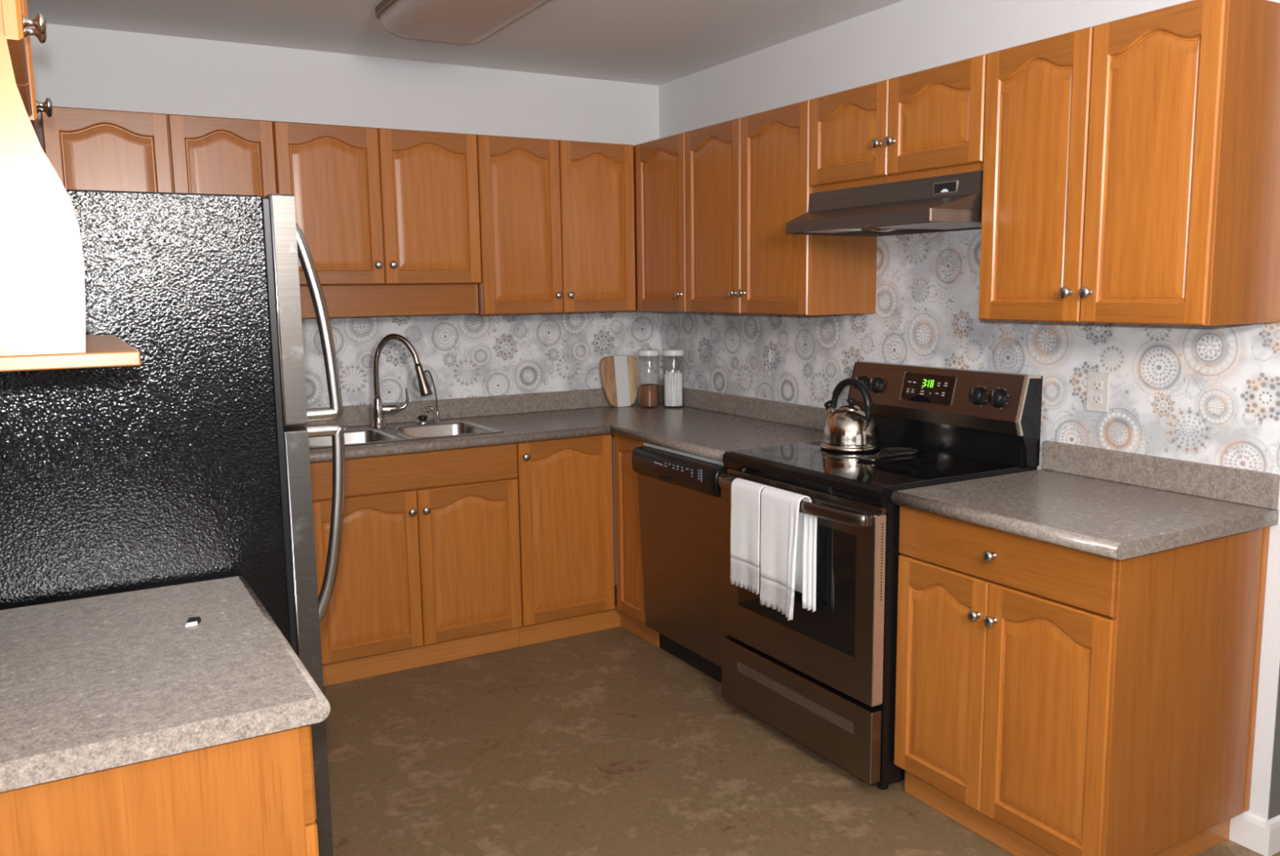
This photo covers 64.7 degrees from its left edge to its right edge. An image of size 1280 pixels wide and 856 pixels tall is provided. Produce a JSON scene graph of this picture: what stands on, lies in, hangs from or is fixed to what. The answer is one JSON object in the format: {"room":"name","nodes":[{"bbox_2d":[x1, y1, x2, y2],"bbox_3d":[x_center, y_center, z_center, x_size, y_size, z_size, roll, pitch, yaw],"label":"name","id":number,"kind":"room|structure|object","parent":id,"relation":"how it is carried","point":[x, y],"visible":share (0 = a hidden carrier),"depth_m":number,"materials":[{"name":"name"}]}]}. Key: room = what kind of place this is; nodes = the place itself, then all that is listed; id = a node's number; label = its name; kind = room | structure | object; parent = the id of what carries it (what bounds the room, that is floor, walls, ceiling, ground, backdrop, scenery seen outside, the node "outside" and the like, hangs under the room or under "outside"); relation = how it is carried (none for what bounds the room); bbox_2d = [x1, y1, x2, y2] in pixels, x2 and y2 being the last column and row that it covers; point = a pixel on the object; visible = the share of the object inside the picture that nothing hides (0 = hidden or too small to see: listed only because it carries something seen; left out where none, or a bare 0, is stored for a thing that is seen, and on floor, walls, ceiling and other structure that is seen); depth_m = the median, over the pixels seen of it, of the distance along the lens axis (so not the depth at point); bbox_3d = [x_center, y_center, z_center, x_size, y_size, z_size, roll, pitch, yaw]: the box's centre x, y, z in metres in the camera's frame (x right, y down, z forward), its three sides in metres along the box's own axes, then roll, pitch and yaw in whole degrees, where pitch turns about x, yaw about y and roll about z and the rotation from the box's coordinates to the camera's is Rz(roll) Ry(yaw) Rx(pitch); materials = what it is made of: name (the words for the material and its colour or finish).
{"room":"kitchen","nodes":[
{"label":"kitchen","id":0,"kind":"room"},
{"bbox_2d":[28,23,662,585],"bbox_3d":[-1.206,-0.333,4.388,3.175,2.461,0.100,-5,9,-30],"label":"wall","id":1,"kind":"structure","parent":0,"point":[464,355],"depth_m":4.37,"materials":[{"name":"paint"}]},
{"bbox_2d":[40,106,276,197],"bbox_3d":[-1.757,-0.764,3.747,0.748,0.741,0.354,-5,9,-30],"label":"upper cabinet","id":2,"kind":"object","parent":1,"relation":"attached to","point":[87,148],"visible":0.51,"depth_m":3.58,"materials":[{"name":"brown wood"}]},
{"bbox_2d":[272,120,481,285],"bbox_3d":[-1.085,-0.892,4.120,0.801,0.608,0.354,-5,9,-30],"label":"upper cabinet","id":3,"kind":"object","parent":1,"relation":"attached to","point":[373,206],"visible":0.99,"depth_m":3.99,"materials":[{"name":"brown wood"}]},
{"bbox_2d":[299,284,478,318],"bbox_3d":[-1.038,-0.518,4.099,0.799,0.126,0.018,-5,9,-30],"label":"valance","id":4,"kind":"object","parent":3,"relation":"attached to","point":[341,300],"visible":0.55,"depth_m":4.11,"materials":[{"name":"brown wood"}]},
{"bbox_2d":[303,384,662,427],"bbox_3d":[-1.173,-0.057,4.373,2.973,0.090,0.020,-5,9,-30],"label":"backsplash","id":5,"kind":"structure","parent":1,"relation":"attached to","point":[467,407],"depth_m":4.62,"materials":[{"name":"laminate"}]},
{"bbox_2d":[470,134,635,315],"bbox_3d":[-0.415,-0.888,4.510,0.740,0.741,0.354,-5,9,-30],"label":"upper cabinet","id":6,"kind":"object","parent":1,"relation":"attached to","point":[557,217],"visible":0.99,"depth_m":4.37,"materials":[{"name":"brown wood"}]},
{"bbox_2d":[26,0,903,85],"bbox_3d":[2.034,-1.287,1.780,6.375,0.060,7.600,-5,9,-30],"label":"ceiling","id":7,"kind":"structure","parent":0,"point":[656,42],"depth_m":3.78,"materials":[{"name":"paint"}]},
{"bbox_2d":[375,0,547,44],"bbox_3d":[-0.458,-1.358,3.111,0.412,0.098,1.240,-5,9,-30],"label":"ceiling light","id":8,"kind":"object","parent":7,"relation":"attached to","point":[454,21],"visible":1,"depth_m":3.31,"materials":[{"name":"plastic"}]},
{"bbox_2d":[323,585,1279,855],"bbox_3d":[2.067,1.209,2.127,6.375,0.060,7.600,-5,9,-30],"label":"floor","id":9,"kind":"structure","parent":0,"point":[608,742],"depth_m":3.13,"materials":[{"name":"plastic"}]},
{"bbox_2d":[0,724,319,855],"bbox_3d":[-0.899,0.839,1.679,0.649,0.874,0.697,-5,9,-30],"label":"base cabinet","id":10,"kind":"object","parent":9,"relation":"on","point":[253,796],"visible":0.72,"depth_m":1.39,"materials":[{"name":"brown wood"}]},
{"bbox_2d":[0,576,330,792],"bbox_3d":[-0.906,0.343,1.603,0.642,0.128,0.727,-5,9,-30],"label":"countertop","id":11,"kind":"structure","parent":10,"relation":"on","point":[88,685],"depth_m":1.52,"materials":[{"name":"stone"}]},
{"bbox_2d":[185,617,201,626],"bbox_3d":[-0.784,0.339,1.773,0.020,0.008,0.033,-2,8,-12],"label":"paper scrap","id":12,"kind":"object","parent":11,"relation":"on","point":[193,621],"visible":1,"depth_m":1.77,"materials":[{"name":"white paper"}]},
{"bbox_2d":[0,189,345,855],"bbox_3d":[-1.181,0.333,2.354,0.850,1.700,0.771,-5,9,-30],"label":"refrigerator","id":13,"kind":"object","parent":9,"relation":"on","point":[190,463],"visible":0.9,"depth_m":2.01,"materials":[{"name":"black metal"}]},
{"bbox_2d":[310,443,522,686],"bbox_3d":[-0.997,0.493,4.184,0.838,0.874,0.644,-5,9,-30],"label":"base cabinet","id":14,"kind":"object","parent":9,"relation":"on","point":[428,571],"visible":0.91,"depth_m":3.94,"materials":[{"name":"brown wood"}]},
{"bbox_2d":[516,434,620,646],"bbox_3d":[-0.422,0.440,4.510,0.486,0.874,0.644,-5,9,-30],"label":"base cabinet","id":15,"kind":"object","parent":9,"relation":"on","point":[566,485],"visible":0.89,"depth_m":4.25,"materials":[{"name":"brown wood"}]},
{"bbox_2d":[613,435,659,648],"bbox_3d":[0.209,0.444,4.418,0.614,0.874,0.332,-5,9,-30],"label":"base cabinet","id":16,"kind":"object","parent":9,"relation":"on","point":[629,577],"visible":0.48,"depth_m":4.26,"materials":[{"name":"brown wood"}]},
{"bbox_2d":[631,442,728,683],"bbox_3d":[0.404,0.500,3.986,0.673,0.870,0.610,-5,9,-30],"label":"dishwasher","id":17,"kind":"object","parent":9,"relation":"on","point":[680,500],"visible":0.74,"depth_m":3.83,"materials":[{"name":"brown metal"}]},
{"bbox_2d":[718,361,1042,789],"bbox_3d":[0.735,0.419,3.334,0.724,1.209,0.779,-5,9,-30],"label":"stove","id":18,"kind":"object","parent":9,"relation":"on","point":[824,677],"visible":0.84,"depth_m":3.12,"materials":[{"name":"black metal"}]},
{"bbox_2d":[729,478,768,595],"bbox_3d":[0.360,0.349,3.283,0.056,0.356,0.156,-5,9,-30],"label":"hand towel","id":19,"kind":"object","parent":18,"relation":"hanging from","point":[745,502],"visible":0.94,"depth_m":3.27,"materials":[{"name":"white fabric"}]},
{"bbox_2d":[760,485,817,621],"bbox_3d":[0.451,0.387,3.105,0.080,0.383,0.238,-5,9,-30],"label":"hand towel","id":20,"kind":"object","parent":18,"relation":"hanging from","point":[788,535],"visible":0.99,"depth_m":3.10,"materials":[{"name":"white fabric"}]},
{"bbox_2d":[819,377,880,453],"bbox_3d":[0.728,-0.050,3.486,0.208,0.244,0.208,-1,8,-4],"label":"kettle","id":21,"kind":"object","parent":18,"relation":"on","point":[850,428],"visible":1,"depth_m":3.42,"materials":[{"name":"metal"}]},
{"bbox_2d":[856,447,919,462],"bbox_3d":[0.819,0.087,3.338,0.124,0.010,0.287,6,11,42],"label":"spoon rest","id":22,"kind":"object","parent":18,"relation":"on","point":[887,452],"visible":1,"depth_m":3.35,"materials":[{"name":"metal"}]},
{"bbox_2d":[893,506,1270,855],"bbox_3d":[1.157,0.662,2.755,0.644,0.874,0.681,-5,9,-30],"label":"base cabinet","id":23,"kind":"object","parent":9,"relation":"on","point":[1051,700],"visible":0.94,"depth_m":2.51,"materials":[{"name":"brown wood"}]},
{"bbox_2d":[890,440,1279,559],"bbox_3d":[1.155,0.166,2.679,0.644,0.128,0.698,-5,9,-30],"label":"countertop","id":24,"kind":"structure","parent":23,"relation":"on","point":[1115,504],"depth_m":2.63,"materials":[{"name":"stone"}]},
{"bbox_3d":[-1.830,0.570,3.710,1.081,0.874,0.644,-5,9,-30],"label":"cabinet","id":25,"kind":"object","parent":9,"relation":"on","visible":0},
{"bbox_2d":[303,384,829,462],"bbox_3d":[-0.799,0.046,3.732,2.973,0.128,1.518,-5,9,-30],"label":"countertop","id":26,"kind":"structure","parent":25,"relation":"on","point":[707,424],"depth_m":4.31,"materials":[{"name":"stone"}]},
{"bbox_2d":[371,333,431,427],"bbox_3d":[-1.005,-0.202,4.264,0.280,0.396,0.095,1,8,11],"label":"kitchen faucet","id":27,"kind":"object","parent":26,"relation":"on","point":[379,410],"visible":1,"depth_m":4.25,"materials":[{"name":"silver metal"}]},
{"bbox_2d":[308,418,504,449],"bbox_3d":[-1.008,0.097,4.134,0.790,0.160,0.490,-5,9,-30],"label":"sink","id":28,"kind":"object","parent":26,"relation":"in","point":[462,427],"visible":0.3,"depth_m":4.21,"materials":[{"name":"silver metal"}]},
{"bbox_2d":[415,415,430,424],"bbox_3d":[-0.943,-0.037,4.384,0.065,0.035,0.065,-5,9,-30],"label":"stopper","id":29,"kind":"object","parent":28,"relation":"on","point":[422,420],"visible":1,"depth_m":4.37,"materials":[{"name":"silver metal"}]},
{"bbox_2d":[423,369,441,422],"bbox_3d":[-0.908,-0.138,4.386,0.036,0.233,0.102,5,10,35],"label":"filter faucet","id":30,"kind":"object","parent":26,"relation":"on","point":[437,412],"visible":0.92,"depth_m":4.41,"materials":[{"name":"silver metal"}]},
{"bbox_2d":[600,355,639,407],"bbox_3d":[-0.095,-0.229,4.926,0.208,0.248,0.048,-5,9,-30],"label":"cutting board","id":31,"kind":"object","parent":26,"relation":"on","point":[619,374],"visible":1,"depth_m":4.92,"materials":[{"name":"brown wood"}]},
{"bbox_2d":[637,349,659,401],"bbox_3d":[0.043,-0.239,4.869,0.105,0.279,0.105,-5,9,-30],"label":"glass jar","id":32,"kind":"object","parent":26,"relation":"on","point":[642,353],"visible":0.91,"depth_m":4.81,"materials":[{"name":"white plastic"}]},
{"bbox_2d":[640,383,658,406],"bbox_3d":[0.044,-0.159,4.880,0.090,0.104,0.090,-5,9,-30],"label":"powder","id":33,"kind":"object","parent":32,"relation":"in","point":[649,393],"visible":1,"depth_m":4.84,"materials":[{"name":"orange food"}]},
{"bbox_2d":[662,349,684,407],"bbox_3d":[0.160,-0.239,4.861,0.105,0.279,0.105,-5,9,-30],"label":"glass jar","id":34,"kind":"object","parent":26,"relation":"on","point":[664,352],"visible":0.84,"depth_m":4.80,"materials":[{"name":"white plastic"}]},
{"bbox_2d":[664,375,666,405],"bbox_3d":[0.125,-0.180,4.854,0.010,0.147,0.010,-5,9,-30],"label":"stick","id":35,"kind":"object","parent":34,"relation":"in","point":[665,375],"visible":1,"depth_m":4.85,"materials":[{"name":"paper"}]},
{"bbox_2d":[666,374,668,406],"bbox_3d":[0.132,-0.181,4.843,0.010,0.152,0.010,-5,9,-30],"label":"stick","id":36,"kind":"object","parent":34,"relation":"in","point":[667,375],"visible":1,"depth_m":4.84,"materials":[{"name":"paper"}]},
{"bbox_2d":[668,372,671,406],"bbox_3d":[0.142,-0.186,4.834,0.010,0.166,0.010,-5,9,-30],"label":"stick","id":37,"kind":"object","parent":34,"relation":"in","point":[669,373],"visible":1,"depth_m":4.83,"materials":[{"name":"paper"}]},
{"bbox_2d":[671,375,673,406],"bbox_3d":[0.155,-0.178,4.830,0.010,0.149,0.010,-5,9,-30],"label":"stick","id":38,"kind":"object","parent":34,"relation":"in","point":[672,376],"visible":1,"depth_m":4.83,"materials":[{"name":"paper"}]},
{"bbox_2d":[673,375,674,406],"bbox_3d":[0.163,-0.179,4.842,0.010,0.147,0.010,-5,9,-30],"label":"stick","id":39,"kind":"object","parent":34,"relation":"in","point":[673,375],"visible":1,"depth_m":4.84,"materials":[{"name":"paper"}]},
{"bbox_2d":[674,373,676,406],"bbox_3d":[0.168,-0.183,4.830,0.010,0.160,0.010,-5,9,-30],"label":"stick","id":40,"kind":"object","parent":34,"relation":"in","point":[675,397],"visible":1,"depth_m":4.83,"materials":[{"name":"paper"}]},
{"bbox_2d":[676,373,679,406],"bbox_3d":[0.181,-0.185,4.835,0.010,0.161,0.010,-5,9,-30],"label":"stick","id":41,"kind":"object","parent":34,"relation":"in","point":[677,384],"visible":1,"depth_m":4.83,"materials":[{"name":"paper"}]},
{"bbox_2d":[678,373,680,406],"bbox_3d":[0.191,-0.183,4.844,0.010,0.154,0.010,-5,9,-30],"label":"stick","id":42,"kind":"object","parent":34,"relation":"in","point":[679,375],"visible":1,"depth_m":4.84,"materials":[{"name":"paper"}]},
{"bbox_2d":[680,373,682,405],"bbox_3d":[0.197,-0.187,4.855,0.010,0.159,0.010,-5,9,-30],"label":"stick","id":43,"kind":"object","parent":34,"relation":"in","point":[680,373],"visible":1,"depth_m":4.85,"materials":[{"name":"paper"}]},
{"bbox_2d":[658,0,1279,819],"bbox_3d":[0.906,-0.280,3.800,0.100,2.461,3.030,-5,9,-30],"label":"wall","id":44,"kind":"structure","parent":0,"point":[1203,394],"depth_m":3.33,"materials":[{"name":"paint"}]},
{"bbox_2d":[633,132,686,312],"bbox_3d":[0.130,-0.908,4.601,0.354,0.741,0.736,-5,9,-30],"label":"upper cabinet","id":45,"kind":"object","parent":44,"relation":"attached to","point":[659,165],"visible":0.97,"depth_m":4.39,"materials":[{"name":"brown wood"}]},
{"bbox_2d":[661,384,829,431],"bbox_3d":[0.486,-0.090,4.448,0.020,0.090,1.497,-5,9,-30],"label":"backsplash","id":46,"kind":"structure","parent":44,"relation":"attached to","point":[790,414],"depth_m":4.39,"materials":[{"name":"laminate"}]},
{"bbox_2d":[759,348,770,376],"bbox_3d":[0.536,-0.281,4.340,0.008,0.116,0.072,-5,9,-30],"label":"wall outlet","id":47,"kind":"object","parent":44,"relation":"attached to","point":[765,354],"visible":1,"depth_m":4.33,"materials":[{"name":"plastic"}]},
{"bbox_2d":[684,99,876,315],"bbox_3d":[0.514,-0.822,3.941,0.354,0.741,0.800,-5,9,-30],"label":"upper cabinet","id":48,"kind":"object","parent":44,"relation":"attached to","point":[747,177],"visible":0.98,"depth_m":3.75,"materials":[{"name":"brown wood"}]},
{"bbox_2d":[785,170,982,236],"bbox_3d":[0.843,-0.708,3.232,0.496,0.143,0.754,-5,9,-30],"label":"range hood","id":49,"kind":"object","parent":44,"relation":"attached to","point":[949,202],"visible":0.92,"depth_m":3.10,"materials":[{"name":"brown metal"}]},
{"bbox_2d":[804,226,861,233],"bbox_3d":[0.632,-0.652,3.319,0.130,0.012,0.140,-5,9,-30],"label":"lamp","id":50,"kind":"object","parent":49,"relation":"attached to","point":[852,229],"depth_m":3.29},
{"bbox_2d":[869,227,896,231],"bbox_3d":[0.816,-0.665,3.389,0.090,0.013,0.090,-5,9,-30],"label":"lamp","id":51,"kind":"object","parent":49,"relation":"attached to","point":[874,229],"depth_m":3.36,"materials":[{"name":"silver metal"}]},
{"bbox_2d":[809,53,986,193],"bbox_3d":[0.902,-0.943,3.238,0.354,0.318,0.761,-5,9,-30],"label":"upper cabinet","id":52,"kind":"object","parent":44,"relation":"attached to","point":[927,123],"visible":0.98,"depth_m":3.12,"materials":[{"name":"brown wood"}]},
{"bbox_2d":[1085,371,1110,413],"bbox_3d":[1.340,-0.105,2.955,0.008,0.116,0.072,-5,9,-30],"label":"wall outlet","id":53,"kind":"object","parent":44,"relation":"attached to","point":[1098,383],"visible":1,"depth_m":2.95,"materials":[{"name":"white plastic"}]},
{"bbox_2d":[1091,393,1102,404],"bbox_3d":[1.338,-0.085,2.957,0.004,0.029,0.034,-5,9,-30],"label":"socket","id":54,"kind":"object","parent":53,"relation":"attached to","point":[1096,398],"depth_m":2.96,"materials":[{"name":"white plastic"}]},
{"bbox_2d":[1092,380,1102,391],"bbox_3d":[1.338,-0.125,2.951,0.004,0.029,0.034,-5,9,-30],"label":"socket","id":55,"kind":"object","parent":53,"relation":"attached to","point":[1097,385],"depth_m":2.95,"materials":[{"name":"white plastic"}]},
{"bbox_2d":[978,0,1279,325],"bbox_3d":[1.263,-0.653,2.650,0.354,0.741,0.670,-5,9,-30],"label":"upper cabinet","id":56,"kind":"object","parent":44,"relation":"attached to","point":[1131,171],"visible":1,"depth_m":2.46,"materials":[{"name":"brown wood"}]},
{"bbox_2d":[1041,440,1279,510],"bbox_3d":[1.425,0.122,2.830,0.020,0.090,0.696,-5,9,-30],"label":"backsplash","id":57,"kind":"structure","parent":44,"relation":"attached to","point":[1228,484],"depth_m":2.77,"materials":[{"name":"stone"}]},
{"bbox_2d":[1228,811,1267,855],"bbox_3d":[1.608,1.062,2.670,0.013,0.094,0.090,-5,9,-30],"label":"baseboard","id":58,"kind":"structure","parent":44,"relation":"attached to","point":[1246,829],"depth_m":2.66,"materials":[{"name":"white paint"}]},
{"bbox_2d":[1267,664,1279,820],"bbox_3d":[2.982,-0.239,3.304,3.198,2.461,0.102,-5,9,-30],"label":"wall","id":59,"kind":"structure","parent":0,"point":[1274,793],"depth_m":2.62,"materials":[{"name":"grey paint"}]},
{"bbox_2d":[1262,814,1279,855],"bbox_3d":[3.020,0.940,3.414,3.213,0.094,0.013,-5,9,-30],"label":"baseboard","id":60,"kind":"structure","parent":59,"relation":"attached to","point":[1272,829],"depth_m":2.63,"materials":[{"name":"white paint"}]},
{"bbox_3d":[-0.668,0.212,0.408,0.100,2.461,7.400,-5,9,-30],"label":"wall","id":61,"kind":"structure","parent":0,"visible":0},
{"bbox_2d":[22,0,53,142],"bbox_3d":[-1.420,-0.745,2.057,0.374,0.324,0.799,-5,9,-30],"label":"upper cabinet","id":62,"kind":"object","parent":61,"relation":"attached to","point":[46,107],"visible":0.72,"depth_m":1.81,"materials":[{"name":"brown wood"}]},
{"bbox_2d":[0,0,141,372],"bbox_3d":[-1.022,-0.464,1.467,0.438,0.729,0.669,-5,9,-30],"label":"upper cabinet","id":63,"kind":"object","parent":61,"relation":"attached to","point":[42,308],"visible":1,"depth_m":1.27,"materials":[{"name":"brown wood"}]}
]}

